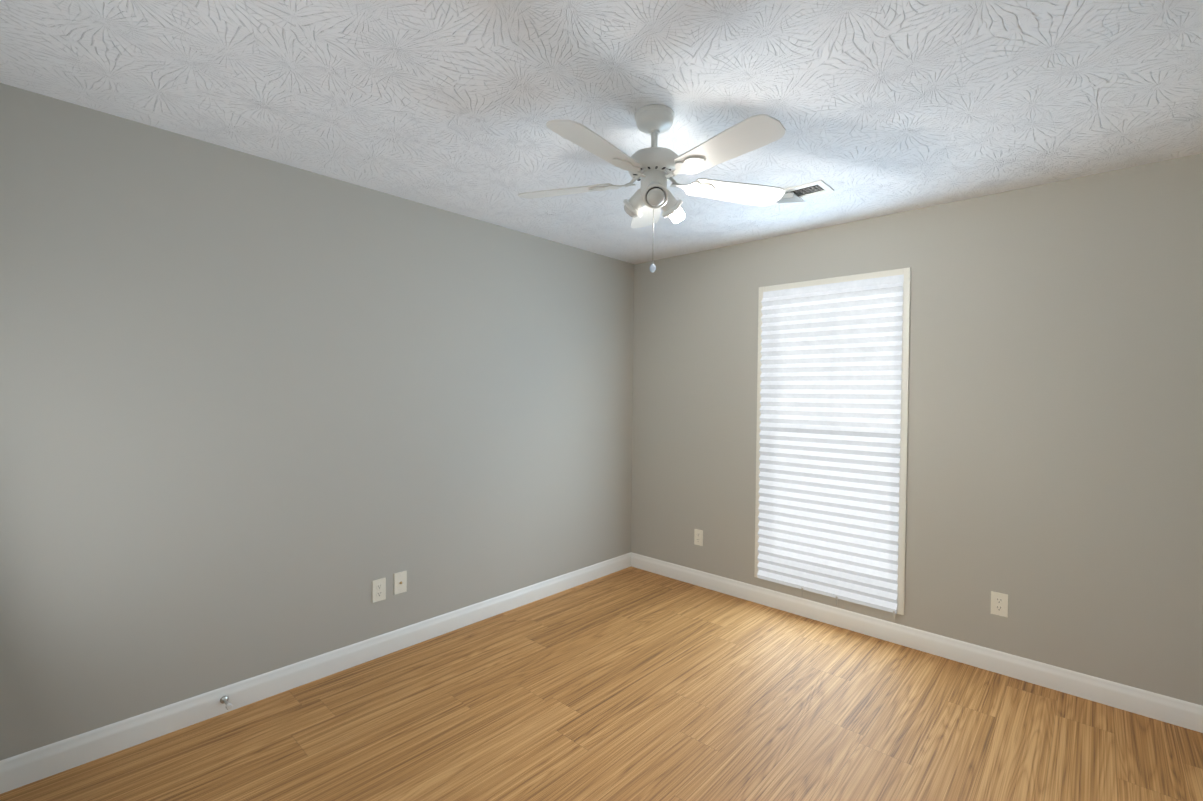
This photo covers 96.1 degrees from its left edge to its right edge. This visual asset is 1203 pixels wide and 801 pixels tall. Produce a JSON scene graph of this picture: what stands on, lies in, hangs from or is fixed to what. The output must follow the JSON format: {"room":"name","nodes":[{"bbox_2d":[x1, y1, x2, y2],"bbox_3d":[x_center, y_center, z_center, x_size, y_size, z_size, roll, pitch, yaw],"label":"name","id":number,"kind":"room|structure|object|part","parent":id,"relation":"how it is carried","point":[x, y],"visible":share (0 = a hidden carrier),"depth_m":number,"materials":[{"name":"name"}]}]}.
{"room":"empty bedroom","nodes":[
{"label":"empty bedroom","id":0,"kind":"room"},
{"bbox_2d":[0,83,633,760],"bbox_3d":[-1.069,0.129,3.047,0.140,2.440,4.030,1,1,43],"label":"wall","id":1,"kind":"structure","parent":0,"point":[258,415],"depth_m":2.42,"materials":[{"name":"grey paint"}]},
{"bbox_2d":[0,552,631,793],"bbox_3d":[-1.024,1.295,3.013,0.014,0.110,3.750,1,1,43],"label":"baseboard","id":2,"kind":"structure","parent":1,"relation":"attached to","point":[26,768],"depth_m":2.43,"materials":[{"name":"white wood"}]},
{"bbox_2d":[220,695,231,709],"bbox_3d":[-1.602,1.295,2.314,0.088,0.032,0.032,1,1,43],"label":"door stop","id":3,"kind":"object","parent":2,"relation":"attached to","point":[225,699],"visible":1,"depth_m":2.32,"materials":[{"name":"grey metal"}]},
{"bbox_2d":[372,578,385,602],"bbox_3d":[-1.171,0.999,2.850,0.008,0.115,0.070,1,1,43],"label":"outlet","id":4,"kind":"object","parent":1,"relation":"attached to","point":[378,589],"visible":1,"depth_m":2.85,"materials":[{"name":"white plastic"}]},
{"bbox_2d":[394,571,406,594],"bbox_3d":[-1.087,0.989,2.933,0.018,0.115,0.070,1,1,43],"label":"outlet","id":5,"kind":"object","parent":1,"relation":"attached to","point":[400,582],"visible":1,"depth_m":2.93,"materials":[{"name":"white plastic"}]},
{"bbox_2d":[0,566,1202,800],"bbox_3d":[0.221,1.431,1.869,3.680,0.100,4.030,1,1,43],"label":"floor","id":6,"kind":"structure","parent":0,"point":[630,684],"depth_m":2.27,"materials":[{"name":"laminate"}]},
{"bbox_2d":[0,0,1202,263],"bbox_3d":[0.247,-1.109,1.830,3.680,0.100,4.030,1,1,43],"label":"ceiling","id":7,"kind":"structure","parent":0,"point":[876,108],"depth_m":1.85,"materials":[{"name":"white paint"}]},
{"bbox_2d":[518,104,785,272],"bbox_3d":[0.184,-0.769,1.982,1.053,0.586,1.040,1,1,43],"label":"fan","id":8,"kind":"object","parent":7,"relation":"hanging from","point":[654,168],"visible":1,"depth_m":1.94,"materials":[{"name":"white plastic"}]},
{"bbox_3d":[0.191,-0.493,2.017,0.025,0.034,0.025,1,1,43],"label":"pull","id":9,"kind":"part","parent":8,"relation":"part of","materials":[{"name":"clear glass"}]},
{"bbox_2d":[766,180,833,206],"bbox_3d":[0.982,-1.046,2.787,0.360,0.058,0.170,1,1,43],"label":"ceiling vent","id":10,"kind":"object","parent":7,"relation":"in","point":[798,193],"visible":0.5,"depth_m":2.73,"materials":[{"name":"white metal"}]},
{"bbox_2d":[631,153,1202,705],"bbox_3d":[1.551,0.153,3.281,3.400,2.440,0.140,1,1,43],"label":"wall","id":11,"kind":"structure","parent":0,"point":[1055,433],"depth_m":2.71,"materials":[{"name":"grey paint"}]},
{"bbox_2d":[694,529,702,545],"bbox_3d":[0.710,1.002,3.959,0.070,0.115,0.008,1,1,43],"label":"outlet","id":12,"kind":"object","parent":11,"relation":"attached to","point":[698,536],"visible":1,"depth_m":3.95,"materials":[{"name":"white plastic"}]},
{"bbox_2d":[754,267,910,614],"bbox_3d":[1.418,0.225,3.378,0.907,1.950,0.178,1,1,43],"label":"window","id":13,"kind":"structure","parent":11,"relation":"in","point":[829,426],"depth_m":3.27,"materials":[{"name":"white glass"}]},
{"bbox_2d":[801,587,895,620],"bbox_3d":[1.462,1.213,3.237,0.538,0.059,0.011,1,1,43],"label":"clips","id":14,"kind":"object","parent":13,"relation":"attached to","point":[836,599],"visible":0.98,"depth_m":3.27,"materials":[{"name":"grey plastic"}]},
{"bbox_2d":[632,553,1202,732],"bbox_3d":[1.483,1.318,3.246,3.330,0.110,0.014,1,1,43],"label":"baseboard","id":15,"kind":"structure","parent":11,"relation":"attached to","point":[1167,709],"depth_m":2.86,"materials":[{"name":"white wood"}]},
{"bbox_2d":[991,591,1007,616],"bbox_3d":[2.023,1.036,2.751,0.070,0.115,0.008,1,1,43],"label":"outlet","id":16,"kind":"object","parent":11,"relation":"attached to","point":[999,604],"visible":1,"depth_m":2.75,"materials":[{"name":"white plastic"}]}
]}

